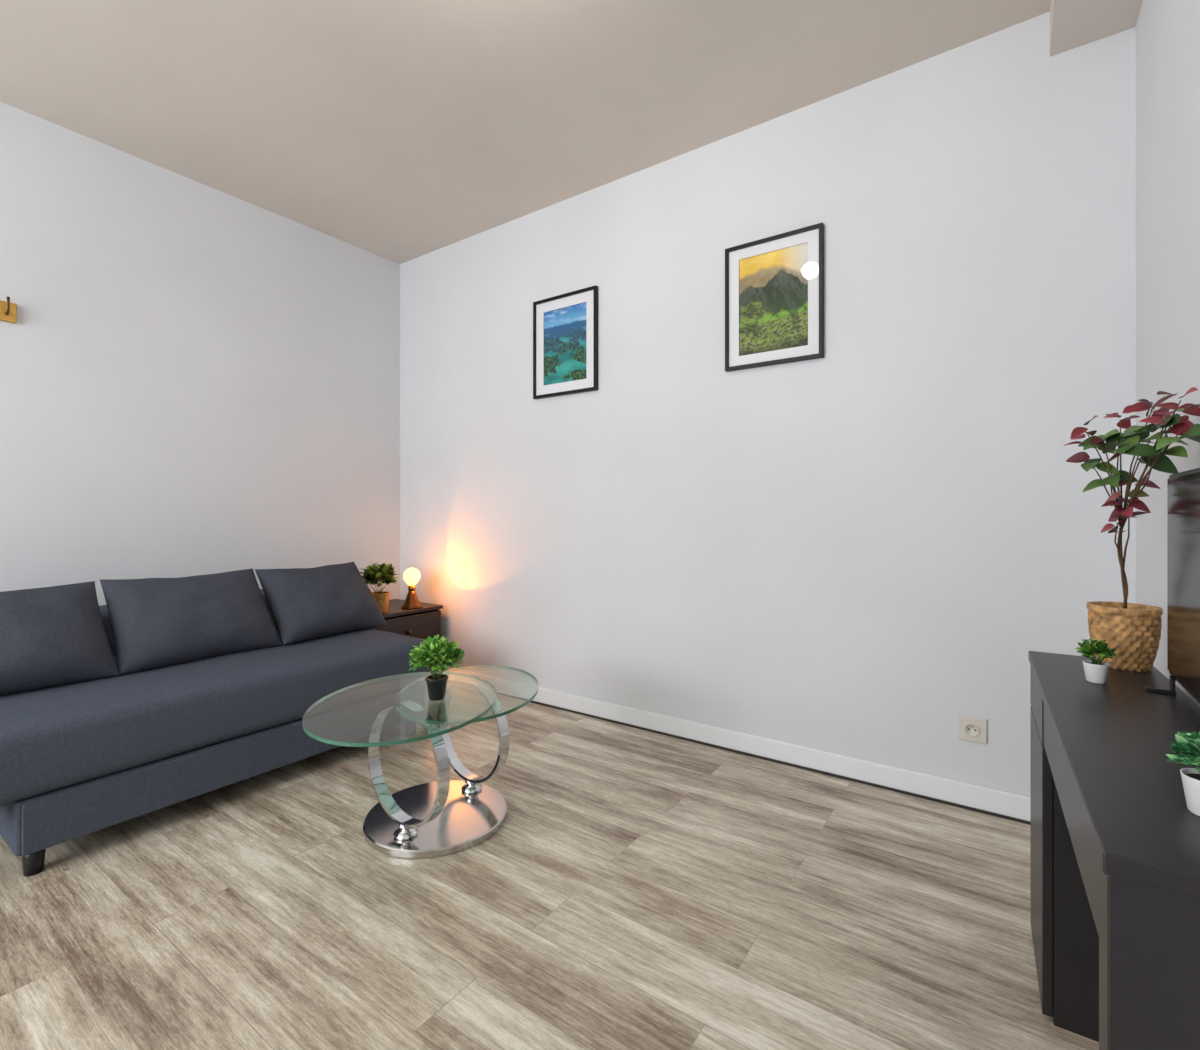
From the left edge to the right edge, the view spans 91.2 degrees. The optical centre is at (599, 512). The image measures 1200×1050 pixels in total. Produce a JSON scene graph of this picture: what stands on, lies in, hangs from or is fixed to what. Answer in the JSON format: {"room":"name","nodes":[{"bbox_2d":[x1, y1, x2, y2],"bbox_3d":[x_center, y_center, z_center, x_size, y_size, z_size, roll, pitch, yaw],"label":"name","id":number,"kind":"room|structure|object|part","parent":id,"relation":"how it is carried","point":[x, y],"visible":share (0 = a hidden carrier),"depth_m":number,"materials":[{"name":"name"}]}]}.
{"room":"living room","nodes":[
{"label":"living room","id":0,"kind":"room"},
{"bbox_2d":[0,102,399,605],"bbox_3d":[-2.593,-0.297,2.001,0.120,2.595,4.640,0,0,35],"label":"wall","id":1,"kind":"structure","parent":0,"point":[196,378],"depth_m":2.76,"materials":[{"name":"paint"}]},
{"bbox_2d":[0,297,16,322],"bbox_3d":[-2.396,-0.788,2.126,0.059,0.086,0.420,0,0,35],"label":"coat rack","id":2,"kind":"object","parent":1,"relation":"attached to","point":[8,311],"visible":1,"depth_m":2.28,"materials":[{"name":"brown wood"}]},
{"bbox_2d":[0,0,1050,263],"bbox_3d":[-1.104,-1.645,0.959,3.755,0.100,4.640,0,0,35],"label":"ceiling","id":3,"kind":"structure","parent":0,"point":[398,131],"depth_m":2.19,"materials":[{"name":"paint"}]},
{"bbox_2d":[0,681,1098,1049],"bbox_3d":[-1.104,1.050,0.959,3.755,0.100,4.640,0,0,35],"label":"floor","id":4,"kind":"structure","parent":0,"point":[636,889],"depth_m":1.46,"materials":[{"name":"brown wood"}]},
{"bbox_2d":[0,589,429,876],"bbox_3d":[-1.588,0.689,2.334,0.951,0.623,1.545,0,0,35],"label":"sofa","id":5,"kind":"object","parent":4,"relation":"on","point":[79,759],"visible":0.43,"depth_m":1.91,"materials":[{"name":"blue fabric"}]},
{"bbox_3d":[-1.578,0.961,1.638,0.052,0.078,0.052,0,0,35],"label":"leg","id":6,"kind":"part","parent":5,"relation":"part of","materials":[{"name":"black plastic"}]},
{"bbox_2d":[0,581,119,695],"bbox_3d":[-1.951,0.420,1.911,0.295,0.329,0.576,0,0,38],"label":"cushion","id":7,"kind":"object","parent":5,"relation":"on","point":[54,636],"visible":0.99,"depth_m":1.96,"materials":[{"name":"grey fabric"}]},
{"bbox_3d":[-1.905,0.490,2.558,0.175,0.225,1.503,0,0,35],"label":"backrest","id":8,"kind":"part","parent":5,"relation":"part of","materials":[{"name":"grey fabric"}]},
{"bbox_2d":[99,568,281,674],"bbox_3d":[-1.625,0.418,2.375,0.285,0.334,0.571,0,0,37],"label":"cushion","id":9,"kind":"object","parent":5,"relation":"on","point":[156,622],"visible":0.98,"depth_m":2.28,"materials":[{"name":"grey fabric"}]},
{"bbox_3d":[-1.588,0.676,2.334,0.951,0.209,1.545,0,0,35],"label":"seat","id":10,"kind":"part","parent":5,"relation":"part of","materials":[{"name":"grey fabric"}]},
{"bbox_3d":[-1.173,0.852,2.118,0.011,0.140,1.320,0,0,35],"label":"panel","id":11,"kind":"part","parent":5,"relation":"part of","materials":[{"name":"grey fabric"}]},
{"bbox_2d":[255,562,386,644],"bbox_3d":[-1.317,0.419,2.813,0.288,0.328,0.530,0,0,32],"label":"cushion","id":12,"kind":"object","parent":5,"relation":"on","point":[306,604],"visible":1,"depth_m":2.71,"materials":[{"name":"grey fabric"}]},
{"bbox_3d":[-0.858,0.961,2.666,0.052,0.078,0.052,0,0,35],"label":"leg","id":13,"kind":"part","parent":5,"relation":"part of","materials":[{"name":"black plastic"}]},
{"bbox_2d":[371,599,442,671],"bbox_3d":[-1.231,0.770,3.367,0.465,0.460,0.490,0,0,35],"label":"nightstand","id":14,"kind":"object","parent":4,"relation":"on","point":[423,622],"visible":0.31,"depth_m":3.32,"materials":[{"name":"brown wood"}]},
{"bbox_2d":[359,562,398,612],"bbox_3d":[-1.210,0.404,3.202,0.219,0.273,0.218,0,0,-12],"label":"potted plant","id":15,"kind":"object","parent":14,"relation":"on","point":[383,573],"visible":0.77,"depth_m":3.17,"materials":[{"name":"green plant"}]},
{"bbox_3d":[-1.207,0.422,3.203,0.091,0.065,0.096,0,0,19],"label":"stem","id":16,"kind":"part","parent":15,"relation":"part of","materials":[{"name":"green"}]},
{"bbox_3d":[-1.208,0.487,3.204,0.121,0.105,0.120,0,0,35],"label":"basket pot","id":17,"kind":"part","parent":15,"relation":"part of","materials":[{"name":"brown wicker"}]},
{"bbox_3d":[-1.070,0.660,3.254,0.018,0.180,0.466,0,0,35],"label":"drawer","id":18,"kind":"part","parent":14,"relation":"part of","materials":[{"name":"brown wood"}]},
{"bbox_2d":[401,568,422,609],"bbox_3d":[-1.071,0.425,3.347,0.120,0.230,0.120,0,0,35],"label":"table lamp","id":19,"kind":"object","parent":14,"relation":"on","point":[411,576],"visible":1,"depth_m":3.32,"materials":[{"name":"white glass"}]},
{"bbox_2d":[408,585,414,589],"bbox_3d":[-1.071,0.425,3.347,0.040,0.026,0.040,0,0,35],"label":"socket","id":20,"kind":"object","parent":19,"relation":"attached to","point":[410,587],"depth_m":3.33,"materials":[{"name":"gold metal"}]},
{"bbox_3d":[-1.071,0.361,3.347,0.094,0.102,0.094,0,0,35],"label":"bulb","id":21,"kind":"part","parent":19,"relation":"part of","materials":[{"name":"clear glass"}]},
{"bbox_2d":[302,665,538,857],"bbox_3d":[-0.522,0.782,1.857,0.574,0.435,0.828,0,0,35],"label":"coffee table","id":22,"kind":"object","parent":4,"relation":"on","point":[445,816],"visible":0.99,"depth_m":1.86,"materials":[{"name":"silver metal"}]},
{"bbox_3d":[-0.584,0.570,1.770,0.532,0.010,0.650,0,0,0],"label":"glass","id":23,"kind":"part","parent":22,"relation":"part of","materials":[{"name":"green"}]},
{"bbox_2d":[408,634,465,700],"bbox_3d":[-0.498,0.469,1.787,0.175,0.193,0.173,0,0,35],"label":"potted plant","id":24,"kind":"object","parent":22,"relation":"on","point":[433,649],"visible":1,"depth_m":1.76,"materials":[{"name":"green plant"}]},
{"bbox_3d":[-0.496,0.482,1.789,0.083,0.059,0.081,0,0,35],"label":"stem","id":25,"kind":"part","parent":24,"relation":"part of","materials":[{"name":"green plant"}]},
{"bbox_3d":[-0.496,0.532,1.789,0.068,0.066,0.068,0,0,35],"label":"pot","id":26,"kind":"part","parent":24,"relation":"part of","materials":[{"name":"black plastic"}]},
{"bbox_3d":[-0.432,0.590,1.957,0.450,0.010,0.610,0,0,0],"label":"glass","id":27,"kind":"part","parent":22,"relation":"part of","materials":[{"name":"green"}]},
{"bbox_2d":[1028,651,1199,1049],"bbox_3d":[0.856,0.666,0.939,0.219,0.668,1.004,0,0,33],"label":"tv stand","id":28,"kind":"object","parent":4,"relation":"on","point":[1115,837],"visible":0.96,"depth_m":0.76,"materials":[{"name":"black wood"}]},
{"bbox_3d":[0.962,0.409,1.284,0.017,0.102,0.307,0,0,33],"label":"drawer","id":29,"kind":"part","parent":28,"relation":"part of","materials":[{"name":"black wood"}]},
{"bbox_3d":[0.962,0.727,1.284,0.017,0.523,0.307,0,0,33],"label":"door","id":30,"kind":"part","parent":28,"relation":"part of","materials":[{"name":"black wood"}]},
{"bbox_3d":[0.707,0.405,0.882,0.018,0.101,0.640,0,0,33],"label":"rail","id":31,"kind":"part","parent":28,"relation":"part of","materials":[{"name":"black wood"}]},
{"bbox_2d":[1074,639,1118,683],"bbox_3d":[0.974,0.289,1.157,0.065,0.086,0.062,0,0,2],"label":"potted plant","id":32,"kind":"object","parent":28,"relation":"on","point":[1096,671],"visible":1,"depth_m":1.15,"materials":[{"name":"green plant"}]},
{"bbox_3d":[0.976,0.313,1.157,0.042,0.038,0.042,0,0,35],"label":"pot","id":33,"kind":"part","parent":32,"relation":"part of","materials":[{"name":"white ceramic"}]},
{"bbox_3d":[0.976,0.291,1.156,0.034,0.025,0.034,0,0,35],"label":"stem","id":34,"kind":"part","parent":32,"relation":"part of","materials":[{"name":"green plant"}]},
{"bbox_2d":[1063,387,1199,671],"bbox_3d":[1.065,0.047,1.180,0.215,0.571,0.348,0,0,35],"label":"potted plant","id":35,"kind":"object","parent":28,"relation":"on","point":[1134,629],"visible":0.96,"depth_m":1.22,"materials":[{"name":"green plant"}]},
{"bbox_3d":[1.132,0.266,1.271,0.124,0.132,0.123,0,0,35],"label":"basket pot","id":36,"kind":"part","parent":35,"relation":"part of","materials":[{"name":"beige wicker"}]},
{"bbox_3d":[0.602,0.677,0.540,0.215,0.646,0.050,0,0,33],"label":"panel","id":37,"kind":"part","parent":28,"relation":"part of","materials":[{"name":"black wood"}]},
{"bbox_2d":[1145,468,1199,702],"bbox_3d":[0.885,0.130,0.847,0.066,0.405,0.670,0,0,35],"label":"television","id":38,"kind":"object","parent":28,"relation":"on","point":[1183,488],"visible":1,"depth_m":1.01,"materials":[{"name":"black plastic"}]},
{"bbox_2d":[1166,731,1199,815],"bbox_3d":[0.672,0.285,0.649,0.072,0.094,0.072,0,0,35],"label":"potted plant","id":39,"kind":"object","parent":28,"relation":"on","point":[1187,745],"visible":1,"depth_m":0.65,"materials":[{"name":"green plant"}]},
{"bbox_3d":[0.671,0.311,0.647,0.046,0.041,0.046,0,0,35],"label":"pot","id":40,"kind":"part","parent":39,"relation":"part of","materials":[{"name":"white ceramic"}]},
{"bbox_2d":[400,12,1135,796],"bbox_3d":[0.192,-0.297,2.810,3.515,2.595,0.120,0,0,35],"label":"wall","id":41,"kind":"structure","parent":0,"point":[863,548],"depth_m":2.25,"materials":[{"name":"paint"}]},
{"bbox_2d":[533,285,597,398],"bbox_3d":[-0.180,-0.854,2.984,0.406,0.508,0.022,0,0,35],"label":"framed picture","id":42,"kind":"object","parent":41,"relation":"attached to","point":[565,326],"visible":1,"depth_m":2.98,"materials":[{"name":"black wood"}]},
{"bbox_2d":[544,302,585,384],"bbox_3d":[-0.177,-0.854,2.988,0.286,0.388,0.001,0,0,35],"label":"print","id":43,"kind":"object","parent":42,"relation":"attached to","point":[564,328],"depth_m":2.99},
{"bbox_2d":[441,665,1029,824],"bbox_3d":[0.148,0.954,2.759,3.501,0.077,0.014,0,0,35],"label":"baseboard","id":44,"kind":"structure","parent":41,"relation":"attached to","point":[1001,802],"depth_m":2.33,"materials":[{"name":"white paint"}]},
{"bbox_2d":[725,222,823,371],"bbox_3d":[0.695,-0.855,2.371,0.398,0.514,0.022,0,0,35],"label":"framed picture","id":45,"kind":"object","parent":41,"relation":"attached to","point":[774,285],"visible":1,"depth_m":2.37,"materials":[{"name":"black wood"}]},
{"bbox_2d":[739,242,807,355],"bbox_3d":[0.698,-0.855,2.375,0.290,0.410,0.001,0,0,35],"label":"print","id":46,"kind":"object","parent":45,"relation":"attached to","point":[773,286],"depth_m":2.37},
{"bbox_2d":[958,715,986,743],"bbox_3d":[1.255,0.730,1.982,0.082,0.082,0.018,0,0,35],"label":"wall outlet","id":47,"kind":"object","parent":41,"relation":"attached to","point":[973,729],"visible":1,"depth_m":1.98,"materials":[{"name":"white plastic"}]},
{"bbox_2d":[965,723,979,736],"bbox_3d":[1.253,0.730,1.979,0.043,0.043,0.004,0,0,35],"label":"socket","id":48,"kind":"object","parent":47,"relation":"attached to","point":[971,729],"depth_m":1.98,"materials":[{"name":"white plastic"}]},
{"bbox_2d":[1136,0,1199,705],"bbox_3d":[0.385,-0.297,-0.084,0.120,2.595,4.640,0,0,35],"label":"wall","id":49,"kind":"structure","parent":0,"point":[1167,31],"depth_m":1.43,"materials":[{"name":"paint"}]},
{"bbox_2d":[1050,0,1141,56],"bbox_3d":[0.252,-1.522,0.009,0.204,0.145,4.400,0,0,35],"label":"beam","id":50,"kind":"structure","parent":49,"relation":"attached to","point":[1073,23],"depth_m":1.74,"materials":[{"name":"paint"}]}
]}

